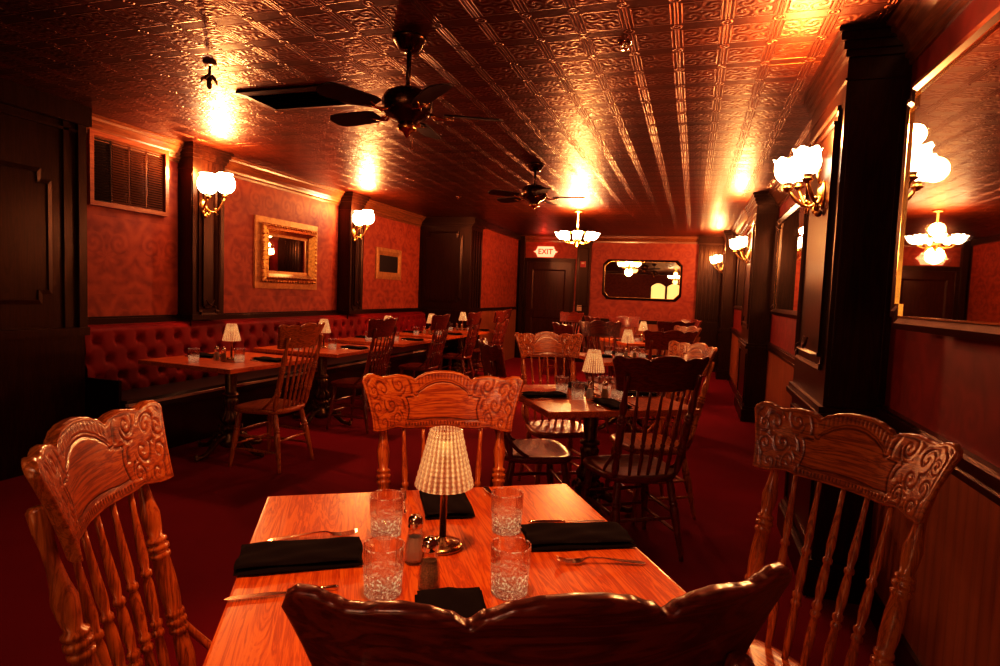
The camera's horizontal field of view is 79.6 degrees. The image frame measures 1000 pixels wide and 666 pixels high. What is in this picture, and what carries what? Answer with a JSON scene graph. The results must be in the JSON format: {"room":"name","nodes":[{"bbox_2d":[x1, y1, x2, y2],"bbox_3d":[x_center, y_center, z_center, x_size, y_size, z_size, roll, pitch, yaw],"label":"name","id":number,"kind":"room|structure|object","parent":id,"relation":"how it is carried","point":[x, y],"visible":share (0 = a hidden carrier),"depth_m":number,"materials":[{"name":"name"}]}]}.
{"room":"restaurant","nodes":[
{"label":"restaurant","id":0,"kind":"room"},
{"bbox_2d":[0,103,84,480],"bbox_3d":[-4.342,-0.165,1.024,0.300,2.600,7.300,3,4,18],"label":"wall","id":1,"kind":"structure","parent":0,"point":[42,380],"depth_m":4.15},
{"bbox_2d":[0,78,91,339],"bbox_3d":[-4.150,-0.624,0.948,0.060,1.660,7.320,3,4,18],"label":"trim","id":2,"kind":"structure","parent":1,"relation":"attached to","point":[26,264],"depth_m":4.10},
{"bbox_2d":[87,161,419,316],"bbox_3d":[-2.352,-0.522,7.517,0.100,2.600,6.300,3,4,18],"label":"wall","id":3,"kind":"structure","parent":0,"point":[132,257],"depth_m":6.17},
{"bbox_2d":[94,136,111,202],"bbox_3d":[-3.127,-1.282,4.716,0.018,0.490,0.158,3,4,18],"label":"shutter","id":4,"kind":"object","parent":3,"relation":"attached to","point":[102,151],"depth_m":4.73,"materials":[{"name":"wood"}]},
{"bbox_2d":[111,141,129,205],"bbox_3d":[-3.077,-1.291,4.870,0.018,0.490,0.158,3,4,18],"label":"shutter","id":5,"kind":"object","parent":3,"relation":"attached to","point":[120,156],"depth_m":4.87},
{"bbox_2d":[86,129,168,216],"bbox_3d":[-3.050,-1.295,4.949,0.045,0.570,0.730,3,4,18],"label":"air vent","id":6,"kind":"object","parent":3,"relation":"in","point":[120,178],"visible":1,"depth_m":4.92,"materials":[{"name":"orange wood"}]},
{"bbox_2d":[129,146,146,208],"bbox_3d":[-3.027,-1.299,5.024,0.018,0.490,0.158,3,4,18],"label":"shutter","id":7,"kind":"object","parent":3,"relation":"attached to","point":[137,160],"depth_m":5.02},
{"bbox_2d":[146,151,162,210],"bbox_3d":[-2.977,-1.308,5.179,0.018,0.490,0.158,3,4,18],"label":"shutter","id":8,"kind":"object","parent":3,"relation":"attached to","point":[154,165],"depth_m":5.18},
{"bbox_2d":[177,141,233,325],"bbox_3d":[-2.768,-0.887,5.611,0.225,1.650,0.490,3,4,18],"label":"trim","id":9,"kind":"structure","parent":3,"relation":"attached to","point":[200,239],"depth_m":5.49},
{"bbox_2d":[197,172,235,217],"bbox_3d":[-2.607,-1.258,5.465,0.238,0.420,0.386,3,4,18],"label":"wall sconce","id":10,"kind":"object","parent":3,"relation":"attached to","point":[208,184],"visible":1,"depth_m":5.46,"materials":[{"name":"glass"}]},
{"bbox_2d":[88,308,419,324],"bbox_3d":[-2.326,-0.244,7.419,0.040,0.060,6.100,3,4,18],"label":"trim","id":11,"kind":"structure","parent":3,"relation":"attached to","point":[139,318],"depth_m":6.20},
{"bbox_2d":[86,113,425,226],"bbox_3d":[-2.229,-1.722,7.307,0.125,0.170,6.100,3,4,18],"label":"trim","id":12,"kind":"structure","parent":3,"relation":"attached to","point":[244,170],"depth_m":6.30,"materials":[{"name":"brown wood"}]},
{"bbox_2d":[253,215,317,289],"bbox_3d":[-2.420,-0.897,6.924,0.088,0.780,1.110,3,4,18],"label":"mirror","id":13,"kind":"object","parent":3,"relation":"attached to","point":[285,252],"visible":1,"depth_m":6.84,"materials":[{"name":"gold metal"}]},
{"bbox_2d":[269,236,306,272],"bbox_3d":[-2.455,-0.899,6.936,0.006,0.380,0.710,3,4,18],"label":"mirror glass","id":14,"kind":"object","parent":13,"relation":"attached to","point":[287,254],"depth_m":6.93,"materials":[{"name":"silver mirror"}]},
{"bbox_2d":[337,192,370,318],"bbox_3d":[-1.975,-1.019,8.037,0.245,1.650,0.440,3,4,18],"label":"trim","id":15,"kind":"structure","parent":3,"relation":"attached to","point":[350,253],"depth_m":7.91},
{"bbox_2d":[352,210,374,241],"bbox_3d":[-1.814,-1.407,7.853,0.238,0.420,0.386,3,4,18],"label":"wall sconce","id":16,"kind":"object","parent":3,"relation":"attached to","point":[367,217],"visible":1,"depth_m":7.83,"materials":[{"name":"glass"}]},
{"bbox_2d":[375,247,401,279],"bbox_3d":[-1.706,-1.058,9.226,0.030,0.470,0.800,3,4,18],"label":"framed picture","id":17,"kind":"object","parent":3,"relation":"attached to","point":[388,262],"visible":1,"depth_m":9.19,"materials":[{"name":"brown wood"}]},
{"bbox_2d":[0,358,895,665],"bbox_3d":[-0.501,1.085,4.640,5.550,0.080,16.600,3,4,18],"label":"floor","id":18,"kind":"structure","parent":0,"point":[209,508],"depth_m":3.68,"materials":[{"name":"carpet"}]},
{"bbox_2d":[21,400,211,665],"bbox_3d":[-0.586,0.720,1.243,0.564,1.099,0.538,1,4,-12],"label":"chair","id":19,"kind":"object","parent":18,"relation":"on","point":[82,466],"visible":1,"depth_m":1.19,"materials":[{"name":"brown wood"}]},
{"bbox_2d":[138,351,312,461],"bbox_3d":[-2.170,0.587,4.836,0.914,0.760,0.914,4,4,21],"label":"pedestal table","id":20,"kind":"object","parent":18,"relation":"on","point":[230,369],"visible":0.77,"depth_m":4.74,"materials":[{"name":"wood"}]},
{"bbox_2d":[188,348,199,361],"bbox_3d":[-2.324,0.167,4.553,0.083,0.102,0.083,5,5,35],"label":"tumbler","id":21,"kind":"object","parent":20,"relation":"on","point":[193,353],"visible":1,"depth_m":4.52,"materials":[{"name":"clear glass"}]},
{"bbox_2d":[222,323,240,359],"bbox_3d":[-2.131,0.068,4.763,0.140,0.285,0.140,4,4,21],"label":"table lamp","id":22,"kind":"object","parent":20,"relation":"on","point":[231,333],"visible":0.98,"depth_m":4.72,"materials":[{"name":"fabric"}]},
{"bbox_2d":[234,348,244,361],"bbox_3d":[-2.025,0.171,4.664,0.083,0.102,0.083,2,4,-6],"label":"tumbler","id":23,"kind":"object","parent":20,"relation":"on","point":[239,353],"visible":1,"depth_m":4.63,"materials":[{"name":"clear glass"}]},
{"bbox_2d":[85,311,447,448],"bbox_3d":[-2.087,0.301,7.353,0.586,1.000,6.055,3,4,18],"label":"booth","id":24,"kind":"object","parent":18,"relation":"on","point":[191,401],"visible":0.46,"depth_m":5.29,"materials":[{"name":"leather"}]},
{"bbox_2d":[122,343,446,408],"bbox_3d":[-2.080,0.383,7.368,0.540,0.115,6.030,3,4,18],"label":"seat cushion","id":25,"kind":"object","parent":24,"relation":"on","point":[173,393],"depth_m":5.53,"materials":[{"name":"black leather"}]},
{"bbox_2d":[228,322,324,473],"bbox_3d":[-1.679,0.456,4.565,0.564,1.099,0.538,3,4,18],"label":"chair","id":26,"kind":"object","parent":18,"relation":"on","point":[309,335],"visible":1,"depth_m":4.46,"materials":[{"name":"brown wood"}]},
{"bbox_2d":[253,342,384,427],"bbox_3d":[-1.787,0.522,6.024,0.914,0.760,0.914,3,4,18],"label":"pedestal table","id":27,"kind":"object","parent":18,"relation":"on","point":[319,408],"visible":0.82,"depth_m":5.96,"materials":[{"name":"wood"}]},
{"bbox_2d":[319,319,330,347],"bbox_3d":[-1.748,0.004,5.951,0.140,0.285,0.140,3,4,18],"label":"table lamp","id":28,"kind":"object","parent":27,"relation":"on","point":[326,329],"visible":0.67,"depth_m":5.91,"materials":[{"name":"fabric"}]},
{"bbox_2d":[326,317,397,433],"bbox_3d":[-1.325,0.383,5.857,0.564,1.099,0.538,3,4,18],"label":"chair","id":29,"kind":"object","parent":18,"relation":"on","point":[377,328],"visible":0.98,"depth_m":5.73,"materials":[{"name":"brown wood"}]},
{"bbox_2d":[337,336,436,398],"bbox_3d":[-1.385,0.454,7.269,0.914,0.760,0.914,3,4,18],"label":"pedestal table","id":30,"kind":"object","parent":18,"relation":"on","point":[401,343],"visible":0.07,"depth_m":6.95,"materials":[{"name":"wood"}]},
{"bbox_2d":[398,314,450,377],"bbox_3d":[-0.912,0.305,7.266,0.564,1.099,0.538,3,4,16],"label":"chair","id":31,"kind":"object","parent":18,"relation":"on","point":[439,322],"visible":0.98,"depth_m":7.13,"materials":[{"name":"brown wood"}]},
{"bbox_2d":[391,331,471,374],"bbox_3d":[-0.999,0.389,8.466,0.914,0.760,0.914,3,4,18],"label":"pedestal table","id":32,"kind":"object","parent":18,"relation":"on","point":[421,335],"visible":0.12,"depth_m":8.22,"materials":[{"name":"wood"}]},
{"bbox_2d":[362,370,523,489],"bbox_3d":[-0.175,0.696,1.836,0.538,1.099,0.564,2,4,-9],"label":"chair","id":33,"kind":"object","parent":18,"relation":"on","point":[434,398],"visible":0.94,"depth_m":2.02,"materials":[{"name":"brown wood"}]},
{"bbox_2d":[203,484,685,665],"bbox_3d":[-0.131,0.892,1.427,0.914,0.760,0.914,1,4,-14],"label":"pedestal table","id":34,"kind":"object","parent":18,"relation":"on","point":[254,631],"visible":0.22,"depth_m":1.33,"materials":[{"name":"brown wood"}]},
{"bbox_2d":[223,585,338,600],"bbox_3d":[-0.428,0.511,1.182,0.213,0.012,0.016,1,4,-17],"label":"table knife","id":35,"kind":"object","parent":34,"relation":"on","point":[328,587],"visible":0.52,"depth_m":1.17,"materials":[{"name":"metal"}]},
{"bbox_2d":[233,536,362,575],"bbox_3d":[-0.443,0.492,1.340,0.271,0.024,0.141,1,4,-15],"label":"folded napkin","id":36,"kind":"object","parent":34,"relation":"on","point":[263,557],"visible":1,"depth_m":1.31,"materials":[{"name":"black fabric"}]},
{"bbox_2d":[268,528,357,540],"bbox_3d":[-0.451,0.488,1.452,0.206,0.013,0.025,1,4,-17],"label":"fork","id":37,"kind":"object","parent":34,"relation":"on","point":[354,531],"visible":0.98,"depth_m":1.46,"materials":[{"name":"metal"}]},
{"bbox_2d":[363,536,404,599],"bbox_3d":[-0.233,0.471,1.200,0.083,0.102,0.083,0,4,-28],"label":"tumbler","id":38,"kind":"object","parent":34,"relation":"on","point":[383,556],"visible":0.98,"depth_m":1.17,"materials":[{"name":"clear glass"}]},
{"bbox_2d":[370,489,403,536],"bbox_3d":[-0.282,0.450,1.489,0.083,0.102,0.083,2,4,1],"label":"tumbler","id":39,"kind":"object","parent":34,"relation":"on","point":[386,505],"visible":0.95,"depth_m":1.46,"materials":[{"name":"clear glass"}]},
{"bbox_2d":[404,513,423,565],"bbox_3d":[-0.190,0.459,1.344,0.046,0.110,0.044,3,4,18],"label":"salt shaker","id":40,"kind":"object","parent":34,"relation":"on","point":[413,547],"visible":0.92,"depth_m":1.33,"materials":[{"name":"clear glass"}]},
{"bbox_2d":[418,535,439,589],"bbox_3d":[-0.144,0.469,1.227,0.046,0.110,0.044,3,4,18],"label":"pepper shaker","id":41,"kind":"object","parent":34,"relation":"on","point":[429,571],"visible":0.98,"depth_m":1.21,"materials":[{"name":"clear glass"}]},
{"bbox_2d":[415,426,473,555],"bbox_3d":[-0.132,0.368,1.422,0.140,0.285,0.140,0,5,-34],"label":"table lamp","id":42,"kind":"object","parent":34,"relation":"on","point":[444,470],"visible":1,"depth_m":1.38,"materials":[{"name":"fabric"}]},
{"bbox_2d":[419,491,474,518],"bbox_3d":[-0.158,0.477,1.734,0.141,0.024,0.271,1,4,-11],"label":"folded napkin","id":43,"kind":"object","parent":34,"relation":"on","point":[458,505],"visible":0.57,"depth_m":1.65,"materials":[{"name":"black fabric"}]},
{"bbox_2d":[415,587,485,617],"bbox_3d":[-0.077,0.524,1.074,0.141,0.024,0.271,1,4,-11],"label":"folded napkin","id":44,"kind":"object","parent":34,"relation":"on","point":[466,602],"visible":0.26,"depth_m":1.15,"materials":[{"name":"black fabric"}]},
{"bbox_2d":[491,487,523,535],"bbox_3d":[0.018,0.458,1.540,0.083,0.102,0.083,3,4,12],"label":"tumbler","id":45,"kind":"object","parent":34,"relation":"on","point":[506,502],"visible":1,"depth_m":1.51,"materials":[{"name":"clear glass"}]},
{"bbox_2d":[491,536,531,600],"bbox_3d":[0.021,0.479,1.224,0.083,0.102,0.083,1,4,-11],"label":"tumbler","id":46,"kind":"object","parent":34,"relation":"on","point":[510,555],"visible":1,"depth_m":1.19,"materials":[{"name":"clear glass"}]},
{"bbox_2d":[528,520,604,523],"bbox_3d":[0.181,0.506,1.609,0.213,0.012,0.016,2,4,-9],"label":"table knife","id":47,"kind":"object","parent":34,"relation":"on","point":[530,521],"visible":0.8,"depth_m":1.61,"materials":[{"name":"metal"}]},
{"bbox_2d":[521,521,637,550],"bbox_3d":[0.194,0.506,1.507,0.271,0.024,0.141,2,4,-9],"label":"folded napkin","id":48,"kind":"object","parent":34,"relation":"on","point":[541,535],"visible":1,"depth_m":1.48,"materials":[{"name":"black fabric"}]},
{"bbox_2d":[556,556,645,564],"bbox_3d":[0.231,0.520,1.373,0.206,0.013,0.025,2,4,-2],"label":"fork","id":49,"kind":"object","parent":34,"relation":"on","point":[559,559],"visible":1,"depth_m":1.37,"materials":[{"name":"metal"}]},
{"bbox_2d":[438,312,481,378],"bbox_3d":[-0.565,0.229,8.602,0.564,1.099,0.538,3,4,16],"label":"chair","id":50,"kind":"object","parent":18,"relation":"on","point":[474,319],"visible":0.99,"depth_m":8.48,"materials":[{"name":"brown wood"}]},
{"bbox_2d":[426,327,493,376],"bbox_3d":[-0.631,0.327,9.607,0.914,0.760,0.914,3,4,18],"label":"pedestal table","id":51,"kind":"object","parent":18,"relation":"on","point":[460,347],"visible":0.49,"depth_m":9.55,"materials":[{"name":"wood"}]},
{"bbox_2d":[466,311,506,377],"bbox_3d":[-0.192,0.179,9.562,0.564,1.099,0.538,3,4,18],"label":"chair","id":52,"kind":"object","parent":18,"relation":"on","point":[500,316],"visible":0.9,"depth_m":9.43,"materials":[{"name":"brown wood"}]},
{"bbox_2d":[478,309,511,368],"bbox_3d":[-0.080,0.096,10.871,0.564,1.099,0.538,3,4,8],"label":"chair","id":53,"kind":"object","parent":18,"relation":"on","point":[509,311],"visible":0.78,"depth_m":10.74,"materials":[{"name":"brown wood"}]},
{"bbox_2d":[478,338,572,486],"bbox_3d":[0.132,0.592,3.567,0.564,1.099,0.538,2,4,-10],"label":"chair","id":54,"kind":"object","parent":18,"relation":"on","point":[549,452],"visible":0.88,"depth_m":3.42,"materials":[{"name":"brown wood"}]},
{"bbox_2d":[281,562,791,665],"bbox_3d":[0.002,0.769,0.852,0.538,1.099,0.564,2,4,-10],"label":"chair","id":55,"kind":"object","parent":18,"relation":"on","point":[714,624],"visible":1,"depth_m":0.56,"materials":[{"name":"brown wood"}]},
{"bbox_2d":[514,331,582,484],"bbox_3d":[0.395,0.555,4.266,0.538,1.099,0.564,1,4,-15],"label":"chair","id":56,"kind":"object","parent":18,"relation":"on","point":[546,344],"visible":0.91,"depth_m":4.39,"materials":[{"name":"brown wood"}]},
{"bbox_2d":[541,311,583,375],"bbox_3d":[1.067,0.181,10.250,0.564,1.099,0.538,-1,5,-42],"label":"chair","id":57,"kind":"object","parent":18,"relation":"on","point":[574,317],"visible":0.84,"depth_m":10.32,"materials":[{"name":"brown wood"}]},
{"bbox_2d":[552,322,608,432],"bbox_3d":[0.807,0.443,6.179,0.564,1.099,0.538,1,4,-14],"label":"chair","id":58,"kind":"object","parent":18,"relation":"on","point":[559,329],"visible":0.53,"depth_m":6.05,"materials":[{"name":"brown wood"}]},
{"bbox_2d":[584,316,613,376],"bbox_3d":[1.479,0.308,8.585,0.564,1.099,0.538,1,4,-14],"label":"chair","id":59,"kind":"object","parent":18,"relation":"on","point":[587,318],"visible":0.36,"depth_m":8.55,"materials":[{"name":"brown wood"}]},
{"bbox_2d":[578,320,621,382],"bbox_3d":[1.185,0.419,6.758,0.538,1.099,0.564,1,4,-14],"label":"chair","id":60,"kind":"object","parent":18,"relation":"on","point":[596,328],"visible":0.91,"depth_m":6.94,"materials":[{"name":"brown wood"}]},
{"bbox_2d":[518,384,700,517],"bbox_3d":[0.552,0.766,3.715,0.914,0.760,0.914,1,4,-16],"label":"pedestal table","id":61,"kind":"object","parent":18,"relation":"on","point":[590,413],"visible":0.48,"depth_m":3.53,"materials":[{"name":"wood"}]},
{"bbox_2d":[521,391,567,397],"bbox_3d":[0.270,0.369,3.602,0.271,0.024,0.141,1,4,-16],"label":"folded napkin","id":62,"kind":"object","parent":61,"relation":"on","point":[529,394],"visible":1,"depth_m":3.57,"materials":[{"name":"black fabric"}]},
{"bbox_2d":[555,376,568,392],"bbox_3d":[0.389,0.323,3.768,0.083,0.102,0.083,6,5,43],"label":"tumbler","id":63,"kind":"object","parent":61,"relation":"on","point":[561,382],"visible":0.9,"depth_m":3.73,"materials":[{"name":"clear glass"}]},
{"bbox_2d":[571,381,584,399],"bbox_3d":[0.462,0.341,3.551,0.083,0.102,0.083,6,5,42],"label":"tumbler","id":64,"kind":"object","parent":61,"relation":"on","point":[577,387],"visible":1,"depth_m":3.52,"materials":[{"name":"clear glass"}]},
{"bbox_2d":[582,349,604,396],"bbox_3d":[0.572,0.244,3.680,0.140,0.285,0.140,1,4,-16],"label":"table lamp","id":65,"kind":"object","parent":61,"relation":"on","point":[593,363],"visible":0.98,"depth_m":3.63,"materials":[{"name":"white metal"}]},
{"bbox_2d":[598,376,611,392],"bbox_3d":[0.670,0.329,3.840,0.083,0.102,0.083,2,4,-6],"label":"tumbler","id":66,"kind":"object","parent":61,"relation":"on","point":[601,379],"visible":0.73,"depth_m":3.81,"materials":[{"name":"clear glass"}]},
{"bbox_2d":[591,398,633,408],"bbox_3d":[0.631,0.396,3.396,0.141,0.024,0.271,1,4,-16],"label":"folded napkin","id":67,"kind":"object","parent":61,"relation":"on","point":[611,403],"visible":0.84,"depth_m":3.36,"materials":[{"name":"black fabric"}]},
{"bbox_2d":[611,381,622,399],"bbox_3d":[0.712,0.345,3.624,0.083,0.102,0.083,2,4,-3],"label":"tumbler","id":68,"kind":"object","parent":61,"relation":"on","point":[615,394],"visible":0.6,"depth_m":3.59,"materials":[{"name":"clear glass"}]},
{"bbox_2d":[579,352,652,432],"bbox_3d":[1.289,0.628,6.194,0.914,0.760,0.914,1,4,-15],"label":"pedestal table","id":69,"kind":"object","parent":18,"relation":"on","point":[607,361],"visible":0.15,"depth_m":6.14,"materials":[{"name":"wood"}]},
{"bbox_2d":[621,329,634,356],"bbox_3d":[1.309,0.107,6.160,0.140,0.285,0.140,2,4,-2],"label":"table lamp","id":70,"kind":"object","parent":69,"relation":"on","point":[627,337],"visible":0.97,"depth_m":6.11,"materials":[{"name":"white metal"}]},
{"bbox_2d":[600,338,644,347],"bbox_3d":[2.018,0.496,8.582,0.914,0.760,0.914,1,4,-14],"label":"pedestal table","id":71,"kind":"object","parent":18,"relation":"on","point":[640,344],"visible":0.03,"depth_m":8.27,"materials":[{"name":"wood"}]},
{"bbox_2d":[608,315,639,375],"bbox_3d":[1.951,0.290,9.134,0.538,1.099,0.564,1,4,-14],"label":"chair","id":72,"kind":"object","parent":18,"relation":"on","point":[628,322],"visible":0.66,"depth_m":9.33,"materials":[{"name":"brown wood"}]},
{"bbox_2d":[580,355,709,561],"bbox_3d":[0.740,0.638,3.229,0.538,1.099,0.564,1,4,-15],"label":"chair","id":73,"kind":"object","parent":18,"relation":"on","point":[662,374],"visible":0.99,"depth_m":3.07,"materials":[{"name":"brown wood"}]},
{"bbox_2d":[604,341,717,524],"bbox_3d":[1.030,0.606,3.881,0.564,1.099,0.538,1,4,-14],"label":"chair","id":74,"kind":"object","parent":18,"relation":"on","point":[684,350],"visible":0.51,"depth_m":3.78,"materials":[{"name":"brown wood"}]},
{"bbox_2d":[624,330,697,435],"bbox_3d":[1.501,0.501,5.710,0.538,1.099,0.564,1,4,-12],"label":"chair","id":75,"kind":"object","parent":18,"relation":"on","point":[659,340],"visible":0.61,"depth_m":5.44,"materials":[{"name":"brown wood"}]},
{"bbox_2d":[632,325,701,431],"bbox_3d":[1.786,0.466,6.405,0.564,1.099,0.538,1,4,-12],"label":"chair","id":76,"kind":"object","parent":18,"relation":"on","point":[683,329],"visible":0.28,"depth_m":6.39,"materials":[{"name":"brown wood"}]},
{"bbox_2d":[657,321,694,354],"bbox_3d":[2.227,0.374,8.025,0.538,1.099,0.564,1,4,-12],"label":"chair","id":77,"kind":"object","parent":18,"relation":"on","point":[662,326],"visible":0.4,"depth_m":7.73,"materials":[{"name":"brown wood"}]},
{"bbox_2d":[744,401,962,665],"bbox_3d":[0.652,0.754,1.449,0.564,1.099,0.538,0,4,-24],"label":"chair","id":78,"kind":"object","parent":18,"relation":"on","point":[862,455],"visible":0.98,"depth_m":1.50,"materials":[{"name":"brown wood"}]},
{"bbox_2d":[0,0,901,236],"bbox_3d":[-0.399,-1.587,4.462,5.550,0.080,16.600,3,4,18],"label":"ceiling","id":79,"kind":"structure","parent":0,"point":[674,133],"depth_m":3.62,"materials":[{"name":"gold metal"}]},
{"bbox_2d":[200,59,217,89],"bbox_3d":[-1.629,-1.446,3.372,0.085,0.150,0.089,3,4,18],"label":"sprinkler","id":80,"kind":"object","parent":79,"relation":"attached to","point":[208,77],"visible":1,"depth_m":3.36,"materials":[{"name":"metal"}]},
{"bbox_2d":[236,84,354,110],"bbox_3d":[-1.330,-1.537,3.944,0.660,0.022,0.380,3,4,18],"label":"ceiling vent","id":81,"kind":"object","parent":79,"relation":"in","point":[295,97],"visible":0.72,"depth_m":3.94,"materials":[{"name":"metal"}]},
{"bbox_2d":[316,31,502,149],"bbox_3d":[-0.466,-1.180,2.989,0.911,0.541,0.911,3,4,18],"label":"ceiling fan","id":82,"kind":"object","parent":79,"relation":"hanging from","point":[408,105],"visible":1,"depth_m":2.89,"materials":[{"name":"brown metal"}]},
{"bbox_2d":[488,162,584,216],"bbox_3d":[0.353,-1.357,5.723,0.910,0.491,0.912,3,4,18],"label":"ceiling fan","id":83,"kind":"object","parent":79,"relation":"hanging from","point":[534,193],"visible":1,"depth_m":5.64,"materials":[{"name":"brown metal"}]},
{"bbox_2d":[555,210,600,246],"bbox_3d":[1.127,-1.512,8.708,0.619,0.520,0.627,1,4,-16],"label":"chandelier","id":84,"kind":"object","parent":79,"relation":"hanging from","point":[563,235],"visible":1,"depth_m":8.63,"materials":[{"name":"glass"}]},
{"bbox_2d":[418,217,486,371],"bbox_3d":[-0.890,-0.660,10.421,1.100,2.600,0.610,3,4,18],"label":"wall","id":85,"kind":"structure","parent":0,"point":[450,262],"depth_m":10.14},
{"bbox_2d":[480,229,517,307],"bbox_3d":[-0.459,-0.744,11.918,1.000,2.600,2.550,3,4,18],"label":"wall","id":86,"kind":"structure","parent":0,"point":[499,252],"depth_m":11.54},
{"bbox_2d":[479,309,515,368],"bbox_3d":[-0.024,0.060,11.769,0.010,1.050,2.450,3,4,18],"label":"trim","id":87,"kind":"structure","parent":86,"relation":"attached to","point":[487,317],"depth_m":12.19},
{"bbox_2d":[480,223,520,357],"bbox_3d":[0.025,-0.712,11.711,0.050,2.600,2.450,3,4,18],"label":"trim","id":88,"kind":"structure","parent":86,"relation":"attached to","point":[491,227],"depth_m":12.19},
{"bbox_2d":[525,242,698,334],"bbox_3d":[2.080,-0.678,12.392,5.550,2.600,0.100,3,4,18],"label":"wall","id":89,"kind":"structure","parent":0,"point":[686,254],"depth_m":12.10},
{"bbox_2d":[533,246,556,256],"bbox_3d":[0.959,-1.710,12.623,0.520,0.220,0.037,3,4,18],"label":"exit sign","id":90,"kind":"object","parent":89,"relation":"attached to","point":[541,251],"visible":1,"depth_m":12.61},
{"bbox_2d":[515,236,575,360],"bbox_3d":[0.960,-0.738,12.644,1.220,2.600,0.100,3,4,18],"label":"trim","id":91,"kind":"structure","parent":89,"relation":"attached to","point":[524,261],"depth_m":12.73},
{"bbox_2d":[525,262,571,360],"bbox_3d":[0.991,-0.461,12.644,0.950,2.050,0.110,3,4,18],"label":"door","id":92,"kind":"structure","parent":89,"relation":"in","point":[548,283],"depth_m":12.66,"materials":[{"name":"brown wood"}]},
{"bbox_2d":[574,238,593,361],"bbox_3d":[1.701,-0.694,12.403,0.340,2.600,0.110,3,4,18],"label":"trim","id":93,"kind":"structure","parent":89,"relation":"attached to","point":[584,253],"depth_m":12.35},
{"bbox_2d":[521,235,697,243],"bbox_3d":[2.442,-1.884,12.099,4.280,0.130,0.110,3,4,18],"label":"trim","id":94,"kind":"structure","parent":89,"relation":"attached to","point":[529,238],"depth_m":12.04,"materials":[{"name":"brown wood"}]},
{"bbox_2d":[587,322,667,355],"bbox_3d":[2.813,0.239,12.142,2.100,0.860,0.020,3,4,18],"label":"trim","id":95,"kind":"structure","parent":89,"relation":"attached to","point":[652,327],"depth_m":12.15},
{"bbox_2d":[602,259,682,301],"bbox_3d":[2.841,-1.063,12.054,1.560,0.810,0.035,3,4,18],"label":"wall mirror","id":96,"kind":"object","parent":89,"relation":"attached to","point":[623,279],"visible":1,"depth_m":12.05,"materials":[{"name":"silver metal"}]},
{"bbox_2d":[695,236,724,371],"bbox_3d":[4.118,-0.548,11.604,0.680,2.600,0.160,3,4,18],"label":"trim","id":97,"kind":"structure","parent":89,"relation":"attached to","point":[708,290],"depth_m":11.57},
{"bbox_2d":[733,229,747,331],"bbox_3d":[3.993,-0.428,9.736,0.270,2.600,3.800,3,4,18],"label":"wall","id":98,"kind":"structure","parent":0,"point":[737,313],"depth_m":9.42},
{"bbox_2d":[715,230,736,379],"bbox_3d":[4.042,-0.493,10.743,0.255,2.600,0.660,3,4,18],"label":"trim","id":99,"kind":"structure","parent":98,"relation":"attached to","point":[726,313],"depth_m":10.49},
{"bbox_2d":[728,327,740,393],"bbox_3d":[3.811,0.396,9.840,0.045,0.930,3.800,3,4,18],"label":"trim","id":100,"kind":"structure","parent":98,"relation":"attached to","point":[734,331],"depth_m":9.33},
{"bbox_2d":[733,247,745,310],"bbox_3d":[3.656,-0.865,9.111,0.040,1.030,2.150,3,4,18],"label":"wall mirror","id":101,"kind":"object","parent":98,"relation":"attached to","point":[739,270],"visible":0.44,"depth_m":9.52,"materials":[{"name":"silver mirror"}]},
{"bbox_2d":[732,209,748,236],"bbox_3d":[3.851,-1.650,9.715,0.125,0.170,3.800,3,4,18],"label":"trim","id":102,"kind":"structure","parent":98,"relation":"attached to","point":[740,226],"depth_m":8.98,"materials":[{"name":"brown wood"}]},
{"bbox_2d":[770,0,999,467],"bbox_3d":[1.620,-0.009,2.107,0.100,2.600,13.000,3,4,18],"label":"wall","id":103,"kind":"structure","parent":0,"point":[949,386],"depth_m":2.11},
{"bbox_2d":[729,236,749,263],"bbox_3d":[2.934,-1.015,7.363,0.249,0.324,0.407,3,4,18],"label":"wall sconce","id":104,"kind":"object","parent":103,"relation":"attached to","point":[740,242],"visible":1,"depth_m":7.31,"materials":[{"name":"glass"}]},
{"bbox_2d":[734,192,778,422],"bbox_3d":[3.108,-0.302,7.345,0.285,2.600,1.210,3,4,18],"label":"trim","id":105,"kind":"structure","parent":103,"relation":"attached to","point":[762,210],"depth_m":6.84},
{"bbox_2d":[770,194,804,318],"bbox_3d":[2.615,-0.653,5.339,0.045,1.030,2.620,3,4,18],"label":"wall mirror","id":106,"kind":"object","parent":103,"relation":"attached to","point":[789,227],"visible":0.52,"depth_m":5.75,"materials":[{"name":"silver metal"}]},
{"bbox_2d":[773,145,824,216],"bbox_3d":[1.534,-0.764,3.094,0.249,0.324,0.407,3,4,18],"label":"wall sconce","id":107,"kind":"object","parent":103,"relation":"attached to","point":[806,161],"visible":1,"depth_m":3.04,"materials":[{"name":"glass"}]},
{"bbox_2d":[777,22,912,604],"bbox_3d":[1.746,-0.074,3.157,0.305,2.600,0.990,3,4,18],"label":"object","id":108,"kind":"structure","parent":103,"relation":"attached to","point":[856,98],"depth_m":2.74,"materials":[{"name":"wood"}]},
{"bbox_2d":[729,333,999,665],"bbox_3d":[1.974,0.763,3.824,0.182,0.860,16.400,3,4,18],"label":"wainscoting","id":109,"kind":"structure","parent":103,"relation":"attached to","point":[953,614],"depth_m":1.95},
{"bbox_2d":[768,0,972,207],"bbox_3d":[1.498,-1.216,1.870,0.125,0.170,12.600,3,4,18],"label":"trim","id":110,"kind":"structure","parent":103,"relation":"attached to","point":[917,24],"depth_m":2.42,"materials":[{"name":"brown wood"}]},
{"bbox_2d":[765,342,999,665],"bbox_3d":[1.458,0.830,1.995,0.045,0.930,12.600,3,4,18],"label":"trim","id":111,"kind":"structure","parent":103,"relation":"attached to","point":[976,472],"depth_m":2.19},
{"bbox_2d":[890,5,999,342],"bbox_3d":[1.427,-0.446,1.783,0.094,0.920,1.110,3,4,16],"label":"wall mirror","id":112,"kind":"object","parent":103,"relation":"attached to","point":[946,282],"visible":1,"depth_m":1.87,"materials":[{"name":"mirror"}]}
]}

